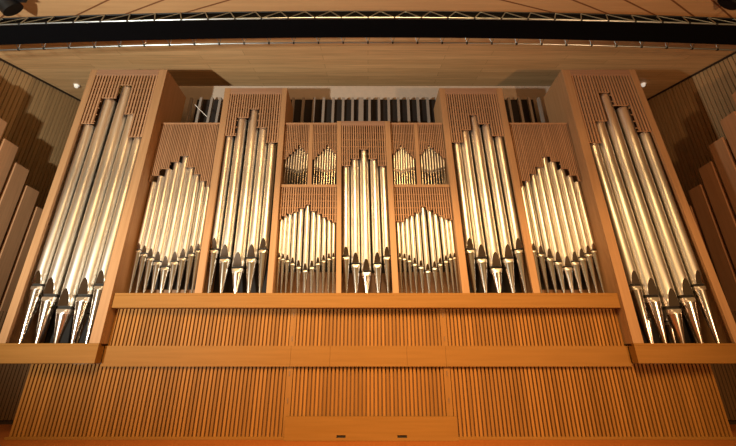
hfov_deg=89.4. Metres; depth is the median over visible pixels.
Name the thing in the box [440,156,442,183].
pipe
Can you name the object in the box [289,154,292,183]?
pipe
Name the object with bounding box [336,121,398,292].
tower
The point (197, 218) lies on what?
pipe
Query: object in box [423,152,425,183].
pipe
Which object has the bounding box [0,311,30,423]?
wall
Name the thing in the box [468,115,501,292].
pipe
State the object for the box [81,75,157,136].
grille
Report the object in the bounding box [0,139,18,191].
wooden board
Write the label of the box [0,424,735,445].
floor
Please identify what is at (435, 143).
grille
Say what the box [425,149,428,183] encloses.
pipe
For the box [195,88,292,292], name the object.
tower
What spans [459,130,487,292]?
pipe
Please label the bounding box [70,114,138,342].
pipe
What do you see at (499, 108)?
grille
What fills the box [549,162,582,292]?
pipe
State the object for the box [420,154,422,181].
pipe
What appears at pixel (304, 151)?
pipe
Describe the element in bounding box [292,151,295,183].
pipe
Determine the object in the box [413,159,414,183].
pipe
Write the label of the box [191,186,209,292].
pipe
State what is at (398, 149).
pipe
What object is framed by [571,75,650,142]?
grille
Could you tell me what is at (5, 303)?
wooden board
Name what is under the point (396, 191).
grille
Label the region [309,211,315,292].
pipe
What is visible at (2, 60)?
trim
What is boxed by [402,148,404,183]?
pipe
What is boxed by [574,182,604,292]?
pipe
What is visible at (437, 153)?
pipe
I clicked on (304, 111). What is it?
box
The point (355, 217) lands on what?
pipe
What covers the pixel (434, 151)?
pipe
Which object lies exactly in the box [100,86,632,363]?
wall
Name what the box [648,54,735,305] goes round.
wall
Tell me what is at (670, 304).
pipe
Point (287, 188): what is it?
grille
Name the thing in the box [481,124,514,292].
pipe
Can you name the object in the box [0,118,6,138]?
wooden board
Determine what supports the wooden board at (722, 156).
on the floor
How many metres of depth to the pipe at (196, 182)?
5.46 m
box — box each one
[185,97,222,122]
[291,97,436,122]
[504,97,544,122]
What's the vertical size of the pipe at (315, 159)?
0.474 m
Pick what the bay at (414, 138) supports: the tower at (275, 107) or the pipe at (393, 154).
the pipe at (393, 154)
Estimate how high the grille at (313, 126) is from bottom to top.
0.643 m
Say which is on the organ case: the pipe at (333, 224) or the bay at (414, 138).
the bay at (414, 138)
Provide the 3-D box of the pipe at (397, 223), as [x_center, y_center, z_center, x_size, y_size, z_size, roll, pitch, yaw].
[0.456,0.495,5.314,0.050,1.086,0.052,-1,-22,0]
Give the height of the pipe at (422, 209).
1.328 m
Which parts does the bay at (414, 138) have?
rail, cross rail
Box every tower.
[0,70,185,363]
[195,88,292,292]
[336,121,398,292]
[434,88,540,292]
[544,70,735,363]
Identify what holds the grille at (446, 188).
attached to the bay at (414, 138)
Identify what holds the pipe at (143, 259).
on the bay at (198, 141)
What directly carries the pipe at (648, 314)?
on the tower at (572, 97)
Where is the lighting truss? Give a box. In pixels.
[0,11,735,50]
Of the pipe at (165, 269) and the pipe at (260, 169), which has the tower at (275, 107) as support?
the pipe at (260, 169)
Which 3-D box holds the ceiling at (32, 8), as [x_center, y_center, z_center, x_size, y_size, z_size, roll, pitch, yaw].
[-0.120,-3.338,4.997,14.160,0.761,2.048,0,-22,0]
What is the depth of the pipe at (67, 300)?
5.34 m
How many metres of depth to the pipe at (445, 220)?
5.33 m
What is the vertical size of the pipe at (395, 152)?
0.617 m
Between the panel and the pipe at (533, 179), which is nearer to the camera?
the panel
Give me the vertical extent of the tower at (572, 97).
4.633 m
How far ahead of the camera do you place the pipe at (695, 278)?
5.28 m
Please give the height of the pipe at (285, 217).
1.174 m
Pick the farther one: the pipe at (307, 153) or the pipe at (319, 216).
the pipe at (307, 153)
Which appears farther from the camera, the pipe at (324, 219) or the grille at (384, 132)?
the grille at (384, 132)
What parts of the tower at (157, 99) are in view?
rail, panel, panel, rail, panel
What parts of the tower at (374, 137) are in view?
rail, panel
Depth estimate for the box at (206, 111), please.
6.94 m
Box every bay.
[140,123,219,292]
[279,123,336,292]
[390,123,452,292]
[509,123,592,292]
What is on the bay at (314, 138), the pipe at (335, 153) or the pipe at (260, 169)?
the pipe at (335, 153)
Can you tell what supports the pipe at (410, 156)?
on the bay at (414, 138)
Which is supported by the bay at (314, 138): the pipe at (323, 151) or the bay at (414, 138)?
the pipe at (323, 151)
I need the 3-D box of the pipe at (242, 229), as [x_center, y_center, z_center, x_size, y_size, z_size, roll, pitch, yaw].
[-1.870,-0.428,5.712,0.174,3.096,0.175,-1,-22,0]
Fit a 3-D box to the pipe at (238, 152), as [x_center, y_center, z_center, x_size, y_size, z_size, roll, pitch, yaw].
[-2.064,-0.351,5.673,0.157,2.924,0.158,-1,-22,0]
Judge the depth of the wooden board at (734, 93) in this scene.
6.52 m
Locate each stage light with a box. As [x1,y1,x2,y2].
[0,0,26,15]
[718,0,735,9]
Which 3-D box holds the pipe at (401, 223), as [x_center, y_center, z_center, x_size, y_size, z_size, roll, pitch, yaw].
[0.520,0.496,5.317,0.056,1.086,0.057,-1,-22,0]
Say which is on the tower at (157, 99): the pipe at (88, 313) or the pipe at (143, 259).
the pipe at (88, 313)
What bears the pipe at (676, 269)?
on the tower at (572, 97)
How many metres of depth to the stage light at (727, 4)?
5.29 m
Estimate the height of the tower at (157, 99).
4.633 m
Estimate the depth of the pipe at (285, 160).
5.81 m
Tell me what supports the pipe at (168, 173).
on the bay at (198, 141)
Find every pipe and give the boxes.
[18,124,94,342]
[34,99,116,342]
[53,86,133,342]
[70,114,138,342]
[76,306,90,342]
[85,137,141,342]
[129,182,155,292]
[135,176,163,292]
[143,169,172,292]
[151,162,180,292]
[159,156,188,292]
[168,167,194,292]
[176,174,200,292]
[184,181,206,292]
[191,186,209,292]
[207,136,233,292]
[219,118,246,292]
[232,109,259,292]
[246,128,268,292]
[258,143,276,292]
[276,220,282,292]
[280,216,287,292]
[284,160,286,183]
[285,214,291,292]
[287,156,289,180]
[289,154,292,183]
[290,212,297,292]
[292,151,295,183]
[294,149,298,183]
[296,208,303,292]
[297,145,300,183]
[300,148,303,183]
[302,151,305,183]
[303,205,309,292]
[305,153,307,183]
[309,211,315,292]
[313,159,315,183]
[316,157,318,183]
[316,214,321,292]
[319,154,320,180]
[321,151,323,183]
[321,217,326,292]
[324,149,326,182]
[326,145,328,183]
[327,220,330,292]
[329,148,331,183]
[331,151,333,183]
[332,223,334,292]
[334,153,335,183]
[342,166,349,292]
[350,159,359,292]
[359,150,370,292]
[370,159,381,292]
[379,166,390,292]
[393,154,394,181]
[395,152,397,183]
[396,222,401,292]
[398,149,399,183]
[400,145,402,183]
[400,222,406,292]
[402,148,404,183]
[405,151,407,183]
[405,218,411,292]
[407,153,409,183]
[409,216,417,292]
[410,156,411,179]
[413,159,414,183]
[414,213,423,292]
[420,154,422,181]
[420,207,429,292]
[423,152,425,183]
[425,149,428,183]
[427,210,437,292]
[428,145,431,183]
[431,148,434,183]
[433,214,443,292]
[434,151,436,182]
[437,153,439,183]
[439,216,449,292]
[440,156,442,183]
[443,159,445,183]
[444,219,454,292]
[448,220,458,292]
[452,143,475,292]
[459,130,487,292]
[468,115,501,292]
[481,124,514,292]
[494,136,526,292]
[521,186,541,292]
[523,181,548,292]
[530,174,556,292]
[535,167,564,292]
[541,157,573,292]
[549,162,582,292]
[558,169,590,292]
[566,176,597,292]
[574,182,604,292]
[590,143,652,342]
[593,121,666,342]
[597,93,684,342]
[615,106,702,342]
[638,132,719,342]
[645,305,653,342]
[662,308,675,342]
[683,313,697,342]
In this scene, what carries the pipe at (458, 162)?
on the tower at (453, 108)
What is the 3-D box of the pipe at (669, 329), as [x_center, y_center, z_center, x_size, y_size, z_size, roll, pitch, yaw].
[4.200,0.832,5.411,0.108,1.808,0.110,0,-22,0]
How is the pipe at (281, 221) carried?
on the bay at (314, 138)
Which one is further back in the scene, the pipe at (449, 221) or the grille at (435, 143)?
the grille at (435, 143)
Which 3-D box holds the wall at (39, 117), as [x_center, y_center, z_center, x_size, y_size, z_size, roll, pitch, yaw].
[-7.060,-0.620,6.404,0.120,7.394,6.658,0,-22,0]
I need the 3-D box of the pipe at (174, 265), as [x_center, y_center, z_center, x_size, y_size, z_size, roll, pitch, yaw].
[-2.765,0.078,5.512,0.112,2.006,0.114,-1,-22,0]
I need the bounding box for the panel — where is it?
[284,416,458,440]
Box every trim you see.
[0,0,732,17]
[0,58,80,100]
[647,51,735,100]
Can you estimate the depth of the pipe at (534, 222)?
5.44 m
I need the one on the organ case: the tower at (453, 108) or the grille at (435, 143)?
the tower at (453, 108)
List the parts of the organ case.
slat panel, slat panel, rail, rail, cross rail, slat panel, slat panel, slat panel, slat panel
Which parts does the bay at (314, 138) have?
cross rail, rail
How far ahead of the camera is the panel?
4.36 m
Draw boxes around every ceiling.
[0,0,735,17]
[0,38,735,99]
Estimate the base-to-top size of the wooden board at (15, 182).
4.405 m
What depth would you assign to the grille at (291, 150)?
5.98 m
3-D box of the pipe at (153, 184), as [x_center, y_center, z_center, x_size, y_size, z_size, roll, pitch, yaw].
[-3.306,0.192,5.449,0.079,1.748,0.080,-1,-22,0]
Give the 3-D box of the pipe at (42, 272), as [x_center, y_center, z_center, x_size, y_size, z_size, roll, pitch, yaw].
[-4.470,0.002,5.381,0.153,3.331,0.154,0,-22,0]
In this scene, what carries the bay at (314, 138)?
on the organ case
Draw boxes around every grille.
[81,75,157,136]
[149,124,219,185]
[225,94,281,142]
[279,187,336,222]
[283,125,308,159]
[283,191,336,198]
[312,125,336,159]
[341,126,386,165]
[391,125,415,158]
[394,187,452,221]
[394,191,445,198]
[418,125,445,158]
[446,94,503,142]
[509,124,581,185]
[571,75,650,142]
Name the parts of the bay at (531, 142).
rail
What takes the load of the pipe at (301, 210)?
on the bay at (314, 138)
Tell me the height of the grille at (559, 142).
1.120 m
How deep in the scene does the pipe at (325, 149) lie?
5.85 m
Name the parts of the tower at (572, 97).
panel, rail, panel, panel, rail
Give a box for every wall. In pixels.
[0,60,79,302]
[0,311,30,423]
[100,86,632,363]
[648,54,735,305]
[710,311,735,423]
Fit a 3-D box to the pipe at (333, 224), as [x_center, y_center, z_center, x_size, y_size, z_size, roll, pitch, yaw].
[-0.494,0.502,5.311,0.050,1.070,0.052,-1,-22,-1]
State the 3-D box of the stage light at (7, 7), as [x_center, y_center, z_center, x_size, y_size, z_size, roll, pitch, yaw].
[-5.083,-3.179,5.210,0.552,0.535,0.379,9,-23,-21]
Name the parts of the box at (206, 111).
panel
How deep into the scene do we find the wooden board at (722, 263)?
6.87 m
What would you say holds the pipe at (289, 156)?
on the bay at (314, 138)
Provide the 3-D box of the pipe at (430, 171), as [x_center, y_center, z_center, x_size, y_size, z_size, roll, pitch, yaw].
[0.978,-0.910,5.858,0.030,0.740,0.032,0,-22,0]
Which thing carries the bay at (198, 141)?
on the organ case
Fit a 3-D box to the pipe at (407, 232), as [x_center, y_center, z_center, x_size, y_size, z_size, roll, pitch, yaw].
[0.588,0.467,5.331,0.061,1.150,0.063,-1,-22,0]
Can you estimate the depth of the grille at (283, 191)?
5.92 m
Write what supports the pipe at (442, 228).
on the bay at (414, 138)
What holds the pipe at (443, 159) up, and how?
on the bay at (414, 138)
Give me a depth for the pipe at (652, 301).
5.26 m
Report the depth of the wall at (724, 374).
5.81 m
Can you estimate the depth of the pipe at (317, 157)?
5.82 m
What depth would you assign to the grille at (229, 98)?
6.13 m
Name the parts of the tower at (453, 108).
panel, rail, panel, panel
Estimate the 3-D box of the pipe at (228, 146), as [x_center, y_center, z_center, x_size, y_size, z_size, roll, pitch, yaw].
[-2.227,-0.193,5.596,0.131,2.572,0.132,-1,-22,0]
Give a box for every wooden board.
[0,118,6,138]
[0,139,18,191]
[0,163,28,245]
[0,185,38,299]
[0,207,42,310]
[688,184,735,310]
[689,206,717,277]
[698,161,735,269]
[709,137,735,214]
[720,111,735,158]
[732,92,735,103]
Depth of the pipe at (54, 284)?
5.35 m
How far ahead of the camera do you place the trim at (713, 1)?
5.59 m
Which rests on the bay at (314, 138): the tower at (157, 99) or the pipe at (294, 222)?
the pipe at (294, 222)
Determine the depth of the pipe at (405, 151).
5.84 m
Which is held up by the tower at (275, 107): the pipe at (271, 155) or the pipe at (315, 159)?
the pipe at (271, 155)
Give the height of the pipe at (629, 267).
2.976 m
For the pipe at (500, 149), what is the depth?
5.55 m
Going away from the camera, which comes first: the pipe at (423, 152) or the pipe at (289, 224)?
the pipe at (289, 224)
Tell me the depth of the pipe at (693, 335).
5.14 m
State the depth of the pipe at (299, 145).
5.85 m
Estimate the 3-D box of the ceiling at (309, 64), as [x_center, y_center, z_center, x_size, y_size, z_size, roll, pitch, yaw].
[-0.120,-3.080,8.552,14.160,1.607,4.750,0,-22,0]
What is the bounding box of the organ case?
[4,293,735,439]
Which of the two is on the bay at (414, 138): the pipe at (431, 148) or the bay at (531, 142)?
the pipe at (431, 148)
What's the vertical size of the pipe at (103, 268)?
3.086 m
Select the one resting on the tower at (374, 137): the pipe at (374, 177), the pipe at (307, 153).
the pipe at (374, 177)
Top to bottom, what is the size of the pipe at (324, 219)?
1.158 m
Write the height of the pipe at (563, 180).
1.976 m
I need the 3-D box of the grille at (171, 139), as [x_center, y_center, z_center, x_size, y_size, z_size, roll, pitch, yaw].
[-2.878,-1.089,5.887,0.981,1.120,0.030,0,-22,0]
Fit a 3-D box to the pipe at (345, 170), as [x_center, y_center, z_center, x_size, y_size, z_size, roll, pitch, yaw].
[-0.323,0.066,5.484,0.112,2.009,0.113,-1,-22,-1]
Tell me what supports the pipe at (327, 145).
on the bay at (314, 138)
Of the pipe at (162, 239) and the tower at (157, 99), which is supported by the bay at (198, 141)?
the pipe at (162, 239)
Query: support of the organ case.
on the floor
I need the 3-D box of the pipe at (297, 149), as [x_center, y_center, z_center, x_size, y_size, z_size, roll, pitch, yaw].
[-1.128,-0.876,5.843,0.029,0.666,0.031,0,-22,0]
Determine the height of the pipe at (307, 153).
0.588 m
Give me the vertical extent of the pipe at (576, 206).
1.859 m
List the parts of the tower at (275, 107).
panel, panel, rail, panel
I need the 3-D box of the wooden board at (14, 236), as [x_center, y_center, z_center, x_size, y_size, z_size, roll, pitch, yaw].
[-6.655,1.230,6.621,0.050,4.110,0.285,0,-22,0]
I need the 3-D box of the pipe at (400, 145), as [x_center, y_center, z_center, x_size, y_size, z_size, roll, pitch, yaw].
[0.529,-0.910,5.858,0.030,0.740,0.032,0,-22,0]
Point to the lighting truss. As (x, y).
(67, 29)
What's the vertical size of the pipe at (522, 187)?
1.679 m
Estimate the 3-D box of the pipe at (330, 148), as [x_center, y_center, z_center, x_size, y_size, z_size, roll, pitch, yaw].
[-0.599,-0.885,5.847,0.029,0.685,0.031,0,-22,0]
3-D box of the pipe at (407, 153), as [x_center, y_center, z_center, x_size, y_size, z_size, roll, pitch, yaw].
[0.643,-0.840,5.828,0.027,0.588,0.029,0,-22,0]
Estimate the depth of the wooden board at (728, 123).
6.57 m
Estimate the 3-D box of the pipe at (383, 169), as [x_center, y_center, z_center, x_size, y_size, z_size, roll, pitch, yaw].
[0.260,0.066,5.484,0.112,2.009,0.113,-1,-22,-1]
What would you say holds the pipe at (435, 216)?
on the bay at (414, 138)
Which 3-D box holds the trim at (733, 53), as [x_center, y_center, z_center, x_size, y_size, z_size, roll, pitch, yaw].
[6.745,-3.091,7.347,0.030,2.097,6.600,0,-22,0]
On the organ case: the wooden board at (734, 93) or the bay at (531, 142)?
the bay at (531, 142)
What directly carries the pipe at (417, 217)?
on the bay at (414, 138)
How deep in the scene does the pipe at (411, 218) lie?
5.34 m
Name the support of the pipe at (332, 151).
on the bay at (314, 138)
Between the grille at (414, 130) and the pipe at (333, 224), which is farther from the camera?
the grille at (414, 130)
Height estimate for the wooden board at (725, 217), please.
4.405 m
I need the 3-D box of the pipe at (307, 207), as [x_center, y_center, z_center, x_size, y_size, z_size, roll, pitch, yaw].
[-0.894,0.372,5.377,0.076,1.361,0.078,-1,-22,0]
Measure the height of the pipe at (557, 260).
2.012 m
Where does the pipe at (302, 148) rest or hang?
on the bay at (314, 138)
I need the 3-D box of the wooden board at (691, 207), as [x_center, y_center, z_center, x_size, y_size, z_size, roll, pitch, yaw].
[6.445,1.480,6.851,0.050,3.815,0.285,0,-22,0]
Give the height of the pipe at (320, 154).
0.569 m
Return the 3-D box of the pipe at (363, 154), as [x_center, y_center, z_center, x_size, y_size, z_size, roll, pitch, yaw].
[-0.042,-0.068,5.553,0.142,2.309,0.143,-1,-22,0]
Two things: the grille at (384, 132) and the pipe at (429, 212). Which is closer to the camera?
the pipe at (429, 212)
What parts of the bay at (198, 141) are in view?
rail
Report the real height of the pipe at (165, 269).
2.211 m
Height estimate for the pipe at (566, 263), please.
2.202 m
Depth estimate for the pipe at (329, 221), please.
5.33 m

